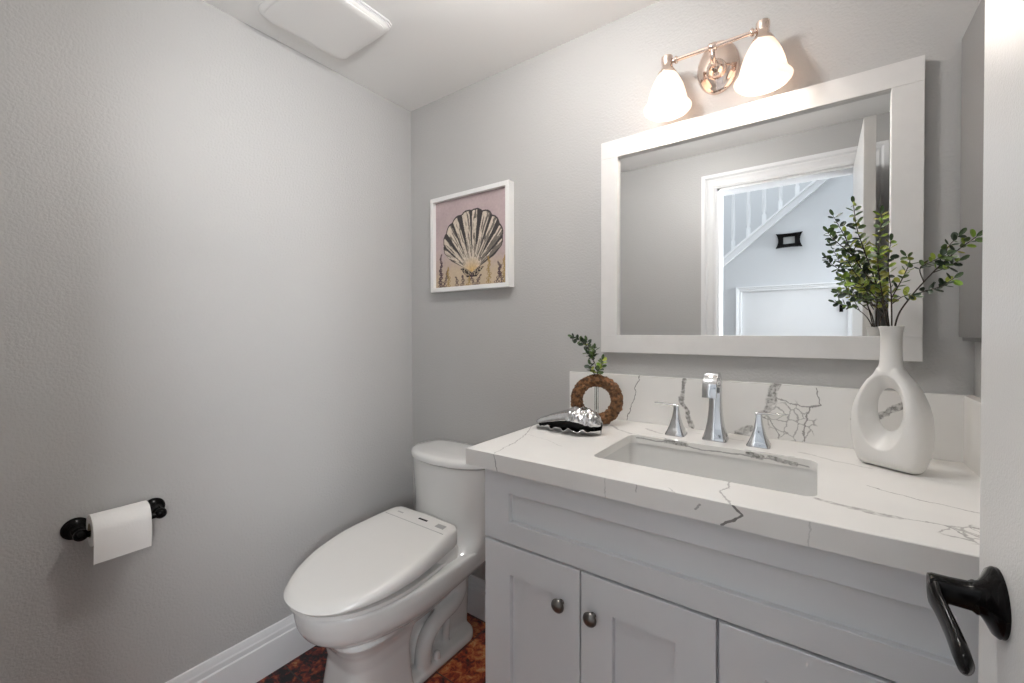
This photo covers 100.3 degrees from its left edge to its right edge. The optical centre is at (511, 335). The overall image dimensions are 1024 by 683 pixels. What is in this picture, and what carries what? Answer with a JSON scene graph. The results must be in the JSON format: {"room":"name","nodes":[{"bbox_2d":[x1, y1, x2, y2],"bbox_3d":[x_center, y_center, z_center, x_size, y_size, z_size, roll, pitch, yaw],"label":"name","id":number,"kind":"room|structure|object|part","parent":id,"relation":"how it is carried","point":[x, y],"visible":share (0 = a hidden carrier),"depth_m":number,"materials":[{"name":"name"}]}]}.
{"room":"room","nodes":[
{"label":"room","id":0,"kind":"room"},
{"bbox_2d":[0,0,412,682],"bbox_3d":[-0.929,0.069,1.528,0.120,2.257,1.611,0,1,36],"label":"wall","id":1,"kind":"structure","parent":0,"point":[206,246],"depth_m":1.31,"materials":[{"name":"paint"}]},
{"bbox_2d":[60,498,166,541],"bbox_3d":[-1.069,0.507,1.165,0.080,0.057,0.219,0,1,36],"label":"toilet roll holder","id":2,"kind":"object","parent":1,"relation":"attached to","point":[74,529],"visible":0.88,"depth_m":1.11,"materials":[{"name":"black metal"}]},
{"bbox_3d":[-1.116,0.508,1.099,0.080,0.057,0.057,0,1,36],"label":"post","id":3,"kind":"part","parent":2,"relation":"part of","materials":[{"name":"black metal"}]},
{"bbox_2d":[86,500,151,564],"bbox_3d":[-1.050,0.520,1.143,0.082,0.117,0.117,0,1,36],"label":"toilet roll","id":4,"kind":"object","parent":2,"relation":"on","point":[119,531],"visible":0.98,"depth_m":1.12,"materials":[{"name":"white paper"}]},
{"bbox_3d":[-1.022,0.506,1.231,0.080,0.057,0.057,0,1,36],"label":"post","id":5,"kind":"part","parent":2,"relation":"part of","materials":[{"name":"black metal"}]},
{"bbox_2d":[165,614,315,682],"bbox_3d":[-0.872,1.118,1.499,0.016,0.160,1.371,0,1,36],"label":"baseboard","id":6,"kind":"structure","parent":1,"relation":"attached to","point":[266,651],"depth_m":1.47,"materials":[{"name":"paint"}]},
{"bbox_2d":[257,613,485,682],"bbox_3d":[-0.119,1.243,0.960,2.109,0.080,1.611,0,1,36],"label":"floor","id":7,"kind":"structure","parent":0,"point":[468,665],"depth_m":1.54,"materials":[{"name":"stone"}]},
{"bbox_2d":[284,439,486,682],"bbox_3d":[-0.392,0.829,1.512,0.432,0.736,0.773,0,1,36],"label":"toilet","id":8,"kind":"object","parent":7,"relation":"on","point":[386,597],"visible":0.98,"depth_m":1.41,"materials":[{"name":"ceramic"}]},
{"bbox_3d":[-0.470,0.786,1.421,0.378,0.015,0.506,0,1,36],"label":"seat","id":9,"kind":"part","parent":8,"relation":"part of","materials":[{"name":"plastic"}]},
{"bbox_3d":[-0.470,0.728,1.421,0.398,0.091,0.526,0,1,36],"label":"seat lid","id":10,"kind":"part","parent":8,"relation":"part of","materials":[{"name":"plastic"}]},
{"bbox_3d":[-0.235,0.476,1.716,0.414,0.035,0.239,0,1,36],"label":"tank lid","id":11,"kind":"part","parent":8,"relation":"part of","materials":[{"name":"ceramic"}]},
{"bbox_3d":[-0.262,0.672,1.681,0.408,0.355,0.326,0,1,36],"label":"tank","id":12,"kind":"part","parent":8,"relation":"part of","materials":[{"name":"ceramic"}]},
{"bbox_2d":[485,469,978,682],"bbox_3d":[0.471,0.764,1.008,0.968,0.874,0.558,0,1,36],"label":"vanity cabinet","id":13,"kind":"object","parent":7,"relation":"on","point":[581,587],"visible":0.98,"depth_m":0.81,"materials":[{"name":"paint"}]},
{"bbox_3d":[0.045,0.792,1.016,0.265,0.558,0.018,0,1,36],"label":"door","id":14,"kind":"part","parent":13,"relation":"part of","materials":[{"name":"paint"}]},
{"bbox_3d":[0.103,0.596,0.944,0.031,0.031,0.027,0,1,36],"label":"knob","id":15,"kind":"part","parent":13,"relation":"part of","materials":[{"name":"grey metal"}]},
{"bbox_3d":[0.165,0.597,0.899,0.031,0.031,0.027,0,1,36],"label":"knob","id":16,"kind":"part","parent":13,"relation":"part of","materials":[{"name":"grey metal"}]},
{"bbox_3d":[0.264,0.794,0.858,0.268,0.558,0.018,0,1,36],"label":"door","id":17,"kind":"part","parent":13,"relation":"part of","materials":[{"name":"paint"}]},
{"bbox_2d":[466,371,980,579],"bbox_3d":[0.460,0.231,1.022,1.008,0.192,0.573,0,1,36],"label":"countertop","id":18,"kind":"structure","parent":13,"relation":"on","point":[927,521],"depth_m":0.92,"materials":[{"name":"stone"}]},
{"bbox_2d":[536,406,602,434],"bbox_3d":[0.167,0.245,1.263,0.202,0.074,0.105,0,1,36],"label":"shell","id":19,"kind":"object","parent":18,"relation":"on","point":[576,420],"visible":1,"depth_m":1.23,"materials":[{"name":"silver metal"}]},
{"bbox_2d":[571,371,622,423],"bbox_3d":[0.267,0.198,1.344,0.163,0.168,0.044,0,1,12],"label":"ring vase","id":20,"kind":"object","parent":18,"relation":"on","point":[596,381],"visible":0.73,"depth_m":1.33,"materials":[{"name":"brown wood"}]},
{"bbox_2d":[568,333,606,374],"bbox_3d":[0.240,0.114,1.354,0.138,0.240,0.046,0,1,36],"label":"leafy sprig","id":21,"kind":"object","parent":20,"relation":"in","point":[592,351],"visible":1,"depth_m":1.34,"materials":[{"name":"green plant"}]},
{"bbox_2d":[603,443,816,495],"bbox_3d":[0.441,0.377,0.991,0.458,0.137,0.289,0,1,36],"label":"sink","id":22,"kind":"object","parent":18,"relation":"in","point":[788,479],"visible":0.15,"depth_m":1.09,"materials":[{"name":"ceramic"}]},
{"bbox_2d":[654,372,786,448],"bbox_3d":[0.537,0.191,1.138,0.327,0.187,0.113,0,1,36],"label":"faucet","id":23,"kind":"object","parent":18,"relation":"on","point":[715,430],"visible":1,"depth_m":1.14,"materials":[{"name":"silver metal"}]},
{"bbox_3d":[0.447,0.199,1.234,0.068,0.008,0.014,0,1,36],"label":"lever","id":24,"kind":"part","parent":23,"relation":"part of","materials":[{"name":"silver metal"}]},
{"bbox_3d":[0.469,0.242,1.219,0.052,0.082,0.052,0,1,36],"label":"handle","id":25,"kind":"part","parent":23,"relation":"part of","materials":[{"name":"silver metal"}]},
{"bbox_3d":[0.537,0.191,1.138,0.060,0.187,0.113,0,1,36],"label":"spout","id":26,"kind":"part","parent":23,"relation":"part of","materials":[{"name":"silver metal"}]},
{"bbox_3d":[0.635,0.243,1.099,0.052,0.082,0.052,0,1,36],"label":"handle","id":27,"kind":"part","parent":23,"relation":"part of","materials":[{"name":"silver metal"}]},
{"bbox_3d":[0.657,0.201,1.083,0.068,0.008,0.014,0,1,36],"label":"lever","id":28,"kind":"part","parent":23,"relation":"part of","materials":[{"name":"silver metal"}]},
{"bbox_2d":[851,326,934,474],"bbox_3d":[0.817,0.133,0.920,0.074,0.305,0.136,0,1,-22],"label":"ring vase","id":29,"kind":"object","parent":18,"relation":"on","point":[909,448],"visible":1,"depth_m":0.90,"materials":[{"name":"ceramic"}]},
{"bbox_2d":[823,196,982,325],"bbox_3d":[0.808,-0.134,0.906,0.242,0.340,0.142,0,1,36],"label":"plant","id":30,"kind":"object","parent":29,"relation":"in","point":[873,288],"visible":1,"depth_m":0.91,"materials":[{"name":"green plant"}]},
{"bbox_3d":[0.548,0.795,0.654,0.419,0.558,0.018,0,1,36],"label":"door","id":31,"kind":"part","parent":13,"relation":"part of","materials":[{"name":"paint"}]},
{"bbox_2d":[203,0,659,111],"bbox_3d":[-0.124,-1.104,0.934,2.109,0.100,1.611,0,1,36],"label":"ceiling","id":32,"kind":"structure","parent":0,"point":[432,50],"depth_m":1.52,"materials":[{"name":"white paint"}]},
{"bbox_2d":[258,0,391,58],"bbox_3d":[-0.617,-1.048,1.423,0.322,0.020,0.315,0,1,36],"label":"ceiling light","id":33,"kind":"object","parent":32,"relation":"attached to","point":[339,29],"visible":1,"depth_m":1.42,"materials":[{"name":"white paint"}]},
{"bbox_2d":[411,0,977,579],"bbox_3d":[0.314,0.067,1.552,1.869,2.257,0.120,0,1,36],"label":"wall","id":34,"kind":"structure","parent":0,"point":[487,364],"depth_m":1.51,"materials":[{"name":"paint"}]},
{"bbox_2d":[430,179,513,292],"bbox_3d":[-0.179,-0.399,1.803,0.436,0.416,0.036,0,1,36],"label":"framed picture","id":35,"kind":"object","parent":34,"relation":"attached to","point":[472,230],"visible":1,"depth_m":1.79,"materials":[{"name":"paper"}]},
{"bbox_2d":[467,575,484,620],"bbox_3d":[-0.117,1.113,1.791,0.900,0.160,0.016,0,1,36],"label":"baseboard","id":36,"kind":"structure","parent":34,"relation":"attached to","point":[476,586],"depth_m":1.81,"materials":[{"name":"paint"}]},
{"bbox_2d":[643,18,793,121],"bbox_3d":[0.562,-0.760,1.197,0.381,0.204,0.149,0,1,36],"label":"wall light","id":37,"kind":"object","parent":34,"relation":"attached to","point":[765,68],"visible":1,"depth_m":1.21,"materials":[{"name":"white glass"}]},
{"bbox_2d":[658,54,676,74],"bbox_3d":[0.459,-0.793,1.262,0.054,0.058,0.054,0,1,36],"label":"socket","id":38,"kind":"object","parent":37,"relation":"attached to","point":[667,61],"depth_m":1.25,"materials":[{"name":"silver metal"}]},
{"bbox_3d":[0.459,-0.714,1.263,0.136,0.110,0.136,0,1,36],"label":"lamp shade","id":39,"kind":"part","parent":37,"relation":"part of","materials":[{"name":"white glass"}]},
{"bbox_3d":[0.574,-0.778,1.212,0.054,0.072,0.074,0,1,36],"label":"arm","id":40,"kind":"part","parent":37,"relation":"part of","materials":[{"name":"silver metal"}]},
{"bbox_2d":[751,18,774,43],"bbox_3d":[0.658,-0.792,1.119,0.054,0.058,0.054,0,1,36],"label":"socket","id":41,"kind":"object","parent":37,"relation":"attached to","point":[762,30],"depth_m":1.10,"materials":[{"name":"silver metal"}]},
{"bbox_3d":[0.658,-0.722,1.120,0.053,0.081,0.053,0,1,36],"label":"bulb","id":42,"kind":"part","parent":37,"relation":"part of","materials":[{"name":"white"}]},
{"bbox_3d":[0.658,-0.713,1.120,0.136,0.110,0.136,0,1,36],"label":"lamp shade","id":43,"kind":"part","parent":37,"relation":"part of","materials":[{"name":"white glass"}]},
{"bbox_2d":[601,55,924,360],"bbox_3d":[0.633,-0.294,1.228,0.798,0.706,0.026,0,1,36],"label":"wall mirror","id":44,"kind":"object","parent":34,"relation":"attached to","point":[713,242],"visible":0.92,"depth_m":1.18,"materials":[{"name":"silver glass"}]},
{"bbox_3d":[0.637,-0.294,1.233,0.758,0.666,0.010,0,1,36],"label":"glass","id":45,"kind":"part","parent":44,"relation":"part of","materials":[{"name":"white mirror"}]},
{"bbox_3d":[0.634,0.030,1.231,0.798,0.058,0.026,0,1,36],"label":"rail","id":46,"kind":"part","parent":44,"relation":"part of","materials":[{"name":"wood"}]},
{"bbox_3d":[0.633,-0.618,1.224,0.798,0.058,0.026,0,1,36],"label":"rail","id":47,"kind":"part","parent":44,"relation":"part of","materials":[{"name":"wood"}]},
{"bbox_2d":[570,371,973,461],"bbox_3d":[0.621,0.207,1.246,1.008,0.150,0.019,0,1,36],"label":"backsplash","id":48,"kind":"structure","parent":34,"relation":"attached to","point":[821,415],"depth_m":1.16,"materials":[{"name":"stone"}]},
{"bbox_2d":[959,0,984,341],"bbox_3d":[0.839,-0.320,0.703,0.028,0.673,0.606,0,1,36],"label":"upper cabinet","id":49,"kind":"object","parent":34,"relation":"attached to","point":[973,40],"visible":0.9,"depth_m":0.88,"materials":[{"name":"grey paint"}]},
{"bbox_2d":[974,0,981,397],"bbox_3d":[0.686,0.079,0.366,0.120,2.257,1.611,0,1,36],"label":"wall","id":50,"kind":"structure","parent":0,"point":[978,345],"depth_m":0.94,"materials":[{"name":"paint"}]},
{"bbox_2d":[926,0,1023,682],"bbox_3d":[0.294,0.196,0.190,0.086,2.012,0.617,0,1,36],"label":"door","id":51,"kind":"structure","parent":50,"relation":"in","point":[997,596],"depth_m":0.38,"materials":[{"name":"paint"}]},
{"bbox_3d":[0.391,0.248,0.369,0.037,0.036,0.118,0,1,36],"label":"handle","id":52,"kind":"part","parent":51,"relation":"part of","materials":[{"name":"black metal"}]}
]}

